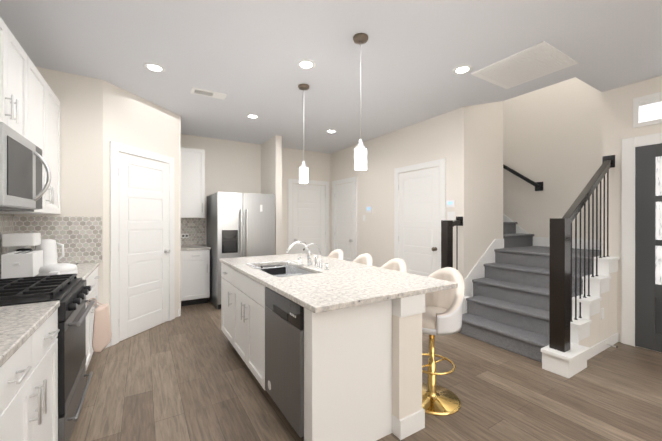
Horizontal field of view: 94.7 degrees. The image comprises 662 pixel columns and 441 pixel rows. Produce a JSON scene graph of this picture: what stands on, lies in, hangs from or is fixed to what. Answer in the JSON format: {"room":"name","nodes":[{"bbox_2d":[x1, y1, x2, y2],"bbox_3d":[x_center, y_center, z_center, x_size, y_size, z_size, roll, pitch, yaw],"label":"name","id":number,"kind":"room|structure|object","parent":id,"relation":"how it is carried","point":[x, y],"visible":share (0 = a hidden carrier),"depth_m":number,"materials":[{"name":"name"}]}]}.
{"room":"kitchen","nodes":[
{"label":"kitchen","id":0,"kind":"room"},
{"bbox_2d":[14,67,102,304],"bbox_3d":[-2.737,-0.065,3.100,0.680,2.850,0.120,0,0,-32],"label":"wall","id":1,"kind":"structure","parent":0,"point":[80,97],"depth_m":3.13,"materials":[{"name":"white paint"}]},
{"bbox_2d":[103,80,178,341],"bbox_3d":[-2.344,-0.066,3.792,0.120,2.850,1.131,0,0,13],"label":"wall","id":2,"kind":"structure","parent":0,"point":[132,120],"depth_m":3.61,"materials":[{"name":"white paint"}]},
{"bbox_2d":[110,141,174,345],"bbox_3d":[-2.280,0.249,3.756,0.020,2.220,0.940,0,0,13],"label":"door frame","id":3,"kind":"structure","parent":2,"relation":"attached to","point":[116,148],"depth_m":3.38,"materials":[{"name":"white wood"}]},
{"bbox_2d":[106,309,179,347],"bbox_3d":[-2.279,1.309,3.780,0.012,0.100,1.131,0,0,13],"label":"baseboard","id":4,"kind":"structure","parent":2,"relation":"attached to","point":[109,345],"depth_m":3.30,"materials":[{"name":"white wood"}]},
{"bbox_2d":[118,153,170,340],"bbox_3d":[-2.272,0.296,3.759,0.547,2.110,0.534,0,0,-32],"label":"pantry door","id":5,"kind":"structure","parent":2,"relation":"in","point":[144,250],"depth_m":3.71,"materials":[{"name":"white wood"}]},
{"bbox_2d":[179,115,180,315],"bbox_3d":[-2.488,-0.068,4.793,0.120,2.850,1.140,0,0,-32],"label":"wall","id":6,"kind":"structure","parent":0,"point":[180,214],"depth_m":4.33,"materials":[{"name":"white paint"}]},
{"bbox_2d":[181,134,329,254],"bbox_3d":[-1.377,-0.071,6.077,3.360,2.850,0.120,0,0,-32],"label":"wall","id":7,"kind":"structure","parent":0,"point":[232,166],"depth_m":5.84,"materials":[{"name":"white paint"}]},
{"bbox_2d":[181,147,204,217],"bbox_3d":[-2.384,-0.619,5.156,0.420,1.150,0.386,0,0,-32],"label":"upper cabinet","id":8,"kind":"object","parent":7,"relation":"attached to","point":[192,183],"visible":0.9,"depth_m":5.04,"materials":[{"name":"white wood"}]},
{"bbox_2d":[288,179,328,256],"bbox_3d":[-0.467,0.243,6.556,0.990,2.220,0.020,0,0,-32],"label":"door frame","id":9,"kind":"structure","parent":7,"relation":"attached to","point":[290,207],"depth_m":6.41,"materials":[{"name":"white wood"}]},
{"bbox_2d":[293,184,324,255],"bbox_3d":[-0.447,0.290,6.533,0.792,2.110,0.078,0,0,-32],"label":"hall door","id":10,"kind":"structure","parent":7,"relation":"in","point":[308,214],"depth_m":6.56,"materials":[{"name":"white wood"}]},
{"bbox_2d":[261,135,281,254],"bbox_3d":[-1.123,-0.070,5.705,0.120,2.850,0.780,0,0,-32],"label":"wall","id":11,"kind":"structure","parent":0,"point":[271,165],"depth_m":5.40,"materials":[{"name":"white paint"}]},
{"bbox_2d":[0,0,661,153],"bbox_3d":[2.174,-1.640,2.906,9.400,0.300,9.400,0,0,-32],"label":"ceiling","id":12,"kind":"structure","parent":0,"point":[245,56],"depth_m":2.69,"materials":[{"name":"white paint"}]},
{"bbox_2d":[144,63,164,72],"bbox_3d":[-1.720,-1.487,2.973,0.184,0.006,0.184,0,0,-32],"label":"recessed light","id":13,"kind":"object","parent":12,"relation":"in","point":[153,67],"visible":1,"depth_m":2.96,"materials":[{"name":"white plastic"}]},
{"bbox_2d":[190,87,226,99],"bbox_3d":[-1.432,-1.486,3.573,0.380,0.009,0.170,0,0,-32],"label":"ceiling vent","id":14,"kind":"object","parent":12,"relation":"in","point":[208,93],"visible":1,"depth_m":3.56,"materials":[{"name":"white metal"}]},
{"bbox_2d":[246,114,258,118],"bbox_3d":[-1.121,-1.489,4.364,0.184,0.006,0.184,0,0,-32],"label":"recessed light","id":15,"kind":"object","parent":12,"relation":"in","point":[253,116],"visible":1,"depth_m":4.36,"materials":[{"name":"white plastic"}]},
{"bbox_2d":[298,84,308,182],"bbox_3d":[-0.301,-0.953,3.378,0.124,1.074,0.124,0,0,-32],"label":"pendant light","id":16,"kind":"object","parent":12,"relation":"hanging from","point":[303,172],"visible":1,"depth_m":3.35,"materials":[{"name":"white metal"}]},
{"bbox_2d":[297,60,315,69],"bbox_3d":[-0.237,-1.486,2.912,0.184,0.006,0.184,0,0,-32],"label":"recessed light","id":17,"kind":"object","parent":12,"relation":"in","point":[306,64],"visible":1,"depth_m":2.90,"materials":[{"name":"white plastic"}]},
{"bbox_2d":[353,33,367,169],"bbox_3d":[0.241,-0.951,2.479,0.124,1.074,0.124,0,0,-32],"label":"pendant light","id":18,"kind":"object","parent":12,"relation":"hanging from","point":[360,39],"visible":0.98,"depth_m":2.45,"materials":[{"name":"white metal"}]},
{"bbox_2d":[452,65,472,73],"bbox_3d":[1.298,-1.487,3.013,0.184,0.006,0.184,0,0,-32],"label":"recessed light","id":19,"kind":"object","parent":12,"relation":"in","point":[463,69],"visible":1,"depth_m":3.00,"materials":[{"name":"white plastic"}]},
{"bbox_2d":[471,41,577,88],"bbox_3d":[1.871,-1.482,2.978,0.660,0.014,0.660,0,0,-32],"label":"attic hatch","id":20,"kind":"object","parent":12,"relation":"in","point":[540,59],"visible":1,"depth_m":2.92,"materials":[{"name":"white"}]},
{"bbox_2d":[70,299,661,440],"bbox_3d":[1.768,1.410,3.191,9.800,0.100,10.300,0,0,-32],"label":"floor","id":21,"kind":"structure","parent":0,"point":[187,375],"depth_m":2.38,"materials":[{"name":"brown wood"}]},
{"bbox_2d":[0,308,59,440],"bbox_3d":[-1.526,0.921,1.138,0.676,0.885,0.925,0,0,-32],"label":"base cabinet","id":22,"kind":"object","parent":21,"relation":"on","point":[29,389],"visible":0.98,"depth_m":1.29,"materials":[{"name":"white wood"}]},
{"bbox_2d":[0,300,59,366],"bbox_3d":[-1.528,0.461,1.114,0.648,0.034,0.968,0,0,-32],"label":"countertop","id":23,"kind":"structure","parent":22,"relation":"on","point":[20,324],"depth_m":1.34,"materials":[{"name":"stone"}]},
{"bbox_2d":[0,274,95,440],"bbox_3d":[-1.944,0.881,1.876,0.723,0.962,0.750,0,0,-32],"label":"gas range","id":24,"kind":"object","parent":21,"relation":"on","point":[69,292],"visible":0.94,"depth_m":1.86,"materials":[{"name":"black metal"}]},
{"bbox_2d":[87,298,111,352],"bbox_3d":[-1.729,0.779,2.273,0.142,0.402,0.170,0,0,-32],"label":"oven mitts","id":25,"kind":"object","parent":24,"relation":"hanging from","point":[102,335],"visible":0.92,"depth_m":2.26,"materials":[{"name":"beige fabric"}]},
{"bbox_2d":[85,267,99,369],"bbox_3d":[-2.438,0.918,2.618,0.676,0.885,1.011,0,0,-32],"label":"base cabinet","id":26,"kind":"object","parent":21,"relation":"on","point":[92,278],"visible":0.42,"depth_m":2.73,"materials":[{"name":"white wood"}]},
{"bbox_2d":[0,262,98,279],"bbox_3d":[-2.450,0.458,2.609,0.648,0.034,1.016,0,0,-32],"label":"countertop","id":27,"kind":"structure","parent":26,"relation":"on","point":[85,270],"depth_m":2.77,"materials":[{"name":"stone"}]},
{"bbox_2d":[2,233,40,252],"bbox_3d":[-2.678,0.276,2.644,0.200,0.330,0.200,0,0,-32],"label":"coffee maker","id":28,"kind":"object","parent":27,"relation":"on","point":[12,242],"visible":0.44,"depth_m":2.58,"materials":[{"name":"white plastic"}]},
{"bbox_2d":[1,250,42,278],"bbox_3d":[-2.419,0.345,2.396,0.170,0.192,0.295,0,0,-32],"label":"toaster","id":29,"kind":"object","parent":27,"relation":"on","point":[17,264],"visible":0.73,"depth_m":2.30,"materials":[{"name":"white plastic"}]},
{"bbox_2d":[36,239,77,265],"bbox_3d":[-2.644,0.309,2.934,0.306,0.262,0.186,0,0,-32],"label":"electric kettle","id":30,"kind":"object","parent":27,"relation":"on","point":[48,247],"visible":0.58,"depth_m":2.87,"materials":[{"name":"white plastic"}]},
{"bbox_2d":[38,263,77,275],"bbox_3d":[-2.115,0.392,2.360,0.230,0.100,0.285,0,0,-32],"label":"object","id":31,"kind":"object","parent":27,"relation":"on","point":[58,269],"visible":0.79,"depth_m":2.31,"materials":[{"name":"white plastic"}]},
{"bbox_2d":[181,250,209,305],"bbox_3d":[-2.297,0.913,5.071,0.435,0.885,0.626,0,0,-32],"label":"base cabinet","id":32,"kind":"object","parent":21,"relation":"on","point":[195,276],"visible":0.81,"depth_m":4.85,"materials":[{"name":"white wood"}]},
{"bbox_2d":[181,245,210,250],"bbox_3d":[-2.308,0.453,5.076,0.478,0.034,0.591,0,0,-32],"label":"countertop","id":33,"kind":"structure","parent":32,"relation":"on","point":[194,247],"depth_m":4.92,"materials":[{"name":"stone"}]},
{"bbox_2d":[207,192,274,308],"bbox_3d":[-1.540,0.461,5.180,0.910,1.790,0.998,0,0,-32],"label":"refrigerator","id":34,"kind":"object","parent":21,"relation":"on","point":[240,224],"visible":0.65,"depth_m":4.79,"materials":[{"name":"metal"}]},
{"bbox_2d":[221,263,424,440],"bbox_3d":[-0.347,0.918,2.752,0.857,0.885,2.293,0,0,-32],"label":"kitchen island","id":35,"kind":"object","parent":21,"relation":"on","point":[362,372],"visible":0.77,"depth_m":1.89,"materials":[{"name":"white wood"}]},
{"bbox_2d":[265,287,303,437],"bbox_3d":[-0.087,0.871,2.128,0.573,0.772,0.590,0,0,-32],"label":"dishwasher","id":36,"kind":"object","parent":35,"relation":"in","point":[284,352],"visible":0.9,"depth_m":1.91,"materials":[{"name":"metal"}]},
{"bbox_2d":[219,253,457,313],"bbox_3d":[-0.197,0.458,2.841,1.150,0.034,2.310,0,0,-32],"label":"island countertop","id":37,"kind":"structure","parent":35,"relation":"on","point":[339,284],"depth_m":2.17,"materials":[{"name":"stone"}]},
{"bbox_2d":[245,260,303,275],"bbox_3d":[-0.559,0.481,2.998,0.477,0.110,0.357,0,0,-32],"label":"dish rack","id":38,"kind":"object","parent":37,"relation":"on","point":[273,270],"visible":0.81,"depth_m":2.98,"materials":[{"name":"silver metal"}]},
{"bbox_2d":[256,265,312,276],"bbox_3d":[-0.449,0.574,2.821,0.408,0.194,0.798,0,0,-32],"label":"undermount sink","id":39,"kind":"object","parent":37,"relation":"in","point":[300,272],"visible":0.02,"depth_m":2.97,"materials":[{"name":"silver metal"}]},
{"bbox_2d":[286,241,311,265],"bbox_3d":[-0.318,0.317,2.936,0.276,0.246,0.118,0,0,-32],"label":"faucet","id":40,"kind":"object","parent":37,"relation":"on","point":[309,259],"visible":0.98,"depth_m":2.94,"materials":[{"name":"silver metal"}]},
{"bbox_2d":[303,243,321,268],"bbox_3d":[-0.166,0.321,2.748,0.194,0.240,0.039,0,0,-32],"label":"filtered water faucet","id":41,"kind":"object","parent":37,"relation":"on","point":[319,267],"visible":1,"depth_m":2.77,"materials":[{"name":"silver metal"}]},
{"bbox_2d":[314,255,318,267],"bbox_3d":[-0.139,0.385,2.870,0.044,0.112,0.043,0,0,-32],"label":"sprayer","id":42,"kind":"object","parent":37,"relation":"on","point":[316,261],"visible":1,"depth_m":2.86,"materials":[{"name":"silver metal"}]},
{"bbox_2d":[327,249,342,259],"bbox_3d":[-0.063,0.866,3.834,0.436,0.985,0.456,0,0,-32],"label":"bar stool","id":43,"kind":"object","parent":21,"relation":"on","point":[337,254],"visible":0.04,"depth_m":3.92,"materials":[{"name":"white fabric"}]},
{"bbox_2d":[352,254,372,265],"bbox_3d":[0.233,0.867,3.336,0.436,0.985,0.456,0,0,-32],"label":"bar stool","id":44,"kind":"object","parent":21,"relation":"on","point":[365,259],"visible":0.04,"depth_m":3.41,"materials":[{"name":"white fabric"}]},
{"bbox_2d":[380,258,406,272],"bbox_3d":[0.495,0.868,2.910,0.436,0.985,0.456,0,0,-32],"label":"bar stool","id":45,"kind":"object","parent":21,"relation":"on","point":[397,264],"visible":0.02,"depth_m":2.98,"materials":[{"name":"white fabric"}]},
{"bbox_2d":[422,267,464,415],"bbox_3d":[0.780,0.869,2.334,0.436,0.985,0.456,0,0,-32],"label":"bar stool","id":46,"kind":"object","parent":21,"relation":"on","point":[442,314],"visible":0.77,"depth_m":2.28,"materials":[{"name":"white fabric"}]},
{"bbox_2d":[463,295,468,313],"bbox_3d":[1.542,1.168,3.879,0.459,0.380,0.250,0,0,-32],"label":"wall","id":47,"kind":"structure","parent":21,"relation":"on","point":[465,301],"depth_m":3.85,"materials":[{"name":"white paint"}]},
{"bbox_2d":[441,217,462,269],"bbox_3d":[1.566,0.558,3.906,0.387,1.217,0.120,0,0,-32],"label":"handrail","id":48,"kind":"object","parent":47,"relation":"attached to","point":[447,226],"depth_m":3.79,"materials":[{"name":"black wood"}]},
{"bbox_2d":[458,222,601,362],"bbox_3d":[1.688,-0.070,5.447,2.165,2.850,4.770,0,0,-32],"label":"carpeted stairs","id":49,"kind":"structure","parent":21,"relation":"on","point":[508,305],"depth_m":3.59,"materials":[{"name":"carpet"}]},
{"bbox_2d":[541,256,619,377],"bbox_3d":[2.593,0.885,3.066,1.445,0.950,0.234,0,0,-32],"label":"wall","id":50,"kind":"structure","parent":21,"relation":"on","point":[592,333],"depth_m":3.09,"materials":[{"name":"white paint"}]},
{"bbox_2d":[549,155,614,351],"bbox_3d":[2.618,0.215,3.109,1.362,1.907,0.120,0,0,-32],"label":"handrail","id":51,"kind":"object","parent":50,"relation":"attached to","point":[560,289],"depth_m":2.79,"materials":[{"name":"black wood"}]},
{"bbox_2d":[601,308,603,318],"bbox_3d":[2.842,0.975,3.190,0.070,0.110,0.006,0,0,-32],"label":"outlet","id":52,"kind":"object","parent":50,"relation":"attached to","point":[602,313],"visible":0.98,"depth_m":3.18,"materials":[{"name":"white plastic"}]},
{"bbox_2d":[330,110,455,268],"bbox_3d":[0.881,-0.070,5.502,0.120,2.850,3.230,0,0,-32],"label":"wall","id":53,"kind":"structure","parent":0,"point":[431,139],"depth_m":5.26,"materials":[{"name":"white paint"}]},
{"bbox_2d":[332,176,356,259],"bbox_3d":[0.268,0.243,6.363,0.020,2.220,0.900,0,0,-32],"label":"door frame","id":54,"kind":"structure","parent":53,"relation":"attached to","point":[346,180],"depth_m":6.20,"materials":[{"name":"white wood"}]},
{"bbox_2d":[335,182,353,261],"bbox_3d":[0.240,0.290,6.352,0.078,2.110,0.702,0,0,-32],"label":"room door","id":55,"kind":"structure","parent":53,"relation":"in","point":[344,218],"depth_m":6.31,"materials":[{"name":"white wood"}]},
{"bbox_2d":[366,206,371,212],"bbox_3d":[0.707,-0.205,5.646,0.024,0.115,0.150,0,0,-32],"label":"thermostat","id":56,"kind":"object","parent":53,"relation":"attached to","point":[368,209],"visible":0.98,"depth_m":5.64,"materials":[{"name":"white plastic"}]},
{"bbox_2d":[398,167,438,276],"bbox_3d":[1.295,0.294,4.641,0.078,2.110,0.802,0,0,-32],"label":"closet door","id":57,"kind":"structure","parent":53,"relation":"in","point":[418,238],"depth_m":4.62,"materials":[{"name":"white wood"}]},
{"bbox_2d":[394,158,445,268],"bbox_3d":[1.323,0.247,4.652,0.020,2.220,1.000,0,0,-32],"label":"door frame","id":58,"kind":"structure","parent":53,"relation":"attached to","point":[441,163],"depth_m":4.49,"materials":[{"name":"white wood"}]},
{"bbox_2d":[446,200,454,206],"bbox_3d":[1.628,-0.227,4.152,0.024,0.095,0.120,0,0,-32],"label":"thermostat","id":59,"kind":"object","parent":53,"relation":"attached to","point":[450,203],"visible":1,"depth_m":4.14,"materials":[{"name":"white plastic"}]},
{"bbox_2d":[447,212,454,219],"bbox_3d":[1.637,-0.062,4.152,0.010,0.115,0.120,0,0,-32],"label":"switch plate","id":60,"kind":"object","parent":53,"relation":"attached to","point":[450,215],"visible":0.98,"depth_m":4.15,"materials":[{"name":"white plastic"}]},
{"bbox_2d":[456,101,502,278],"bbox_3d":[2.105,-1.342,4.286,0.930,5.400,0.120,0,0,-32],"label":"wall","id":61,"kind":"structure","parent":0,"point":[479,168],"depth_m":4.16,"materials":[{"name":"white paint"}]},
{"bbox_2d":[464,239,503,296],"bbox_3d":[2.141,0.813,4.232,0.929,1.090,0.014,0,0,-32],"label":"trim","id":62,"kind":"structure","parent":61,"relation":"attached to","point":[477,271],"depth_m":4.18,"materials":[{"name":"white wood"}]},
{"bbox_2d":[503,77,601,239],"bbox_3d":[2.721,-1.346,5.946,0.120,5.400,5.000,0,0,-32],"label":"wall","id":63,"kind":"structure","parent":0,"point":[552,138],"depth_m":4.71,"materials":[{"name":"white paint"}]},
{"bbox_2d":[503,164,542,190],"bbox_3d":[2.728,-1.318,5.741,0.082,1.685,2.244,0,0,-32],"label":"railing","id":64,"kind":"object","parent":63,"relation":"attached to","point":[538,186],"visible":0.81,"depth_m":4.93,"materials":[{"name":"black metal"}]},
{"bbox_2d":[503,214,601,249],"bbox_3d":[2.946,-0.589,5.452,0.014,2.089,3.460,0,0,-32],"label":"trim","id":65,"kind":"structure","parent":63,"relation":"attached to","point":[537,241],"depth_m":4.77,"materials":[{"name":"white wood"}]},
{"bbox_2d":[601,76,661,352],"bbox_3d":[4.412,-0.062,1.605,0.120,2.850,4.630,0,0,-32],"label":"wall","id":66,"kind":"structure","parent":0,"point":[617,115],"depth_m":3.42,"materials":[{"name":"white paint"}]},
{"bbox_2d":[621,133,661,346],"bbox_3d":[3.524,0.230,2.902,0.030,2.260,1.130,0,0,-32],"label":"door frame","id":67,"kind":"structure","parent":66,"relation":"attached to","point":[629,145],"depth_m":3.33,"materials":[{"name":"white wood"}]},
{"bbox_2d":[633,92,661,127],"bbox_3d":[3.528,-1.160,2.902,0.020,0.320,0.950,0,0,-32],"label":"transom","id":68,"kind":"object","parent":66,"relation":"attached to","point":[647,110],"visible":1,"depth_m":3.21,"materials":[{"name":"white glass"}]},
{"bbox_2d":[635,143,661,351],"bbox_3d":[3.521,0.280,2.908,0.028,2.140,0.922,0,0,-32],"label":"entry door","id":69,"kind":"structure","parent":66,"relation":"in","point":[648,246],"depth_m":3.20,"materials":[{"name":"grey wood"}]},
{"bbox_3d":[-1.167,-0.058,-0.208,0.120,2.850,7.400,0,0,-32],"label":"wall","id":70,"kind":"structure","parent":0,"visible":0},
{"bbox_2d":[0,214,14,271],"bbox_3d":[-2.269,0.194,1.703,0.007,0.497,2.750,0,0,-32],"label":"tile backsplash","id":71,"kind":"structure","parent":70,"relation":"attached to","point":[7,221],"depth_m":2.69,"materials":[{"name":"grey tile"}]},
{"bbox_2d":[0,17,26,138],"bbox_3d":[-2.098,-0.855,1.777,0.376,0.665,0.760,0,0,-32],"label":"upper cabinet","id":72,"kind":"object","parent":70,"relation":"attached to","point":[13,85],"visible":0.79,"depth_m":1.94,"materials":[{"name":"white wood"}]},
{"bbox_2d":[0,122,50,211],"bbox_3d":[-2.042,-0.290,1.813,0.502,0.455,0.740,0,0,-32],"label":"over-the-range microwave","id":73,"kind":"object","parent":72,"relation":"attached to","point":[22,160],"visible":1,"depth_m":1.80,"materials":[{"name":"metal"}]},
{"bbox_2d":[0,56,59,213],"bbox_3d":[-2.566,-0.624,2.536,0.376,1.130,1.011,0,0,-32],"label":"upper cabinet","id":74,"kind":"object","parent":70,"relation":"attached to","point":[43,117],"visible":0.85,"depth_m":2.58,"materials":[{"name":"white wood"}]},
{"bbox_2d":[15,216,101,263],"bbox_3d":[-2.693,0.192,3.053,0.644,0.497,0.008,0,0,-32],"label":"tile backsplash","id":75,"kind":"structure","parent":70,"relation":"attached to","point":[80,238],"depth_m":3.08,"materials":[{"name":"grey tile"}]},
{"bbox_2d":[181,218,204,245],"bbox_3d":[-2.458,0.197,5.336,0.480,0.477,0.008,0,0,-32],"label":"tile backsplash","id":76,"kind":"structure","parent":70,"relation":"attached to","point":[195,227],"depth_m":5.36,"materials":[{"name":"grey tile"}]},
{"bbox_2d":[181,234,188,237],"bbox_3d":[-2.530,0.266,5.282,0.120,0.072,0.008,0,0,-32],"label":"outlet","id":77,"kind":"object","parent":76,"relation":"attached to","point":[184,235],"visible":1,"depth_m":5.28,"materials":[{"name":"white plastic"}]}
]}

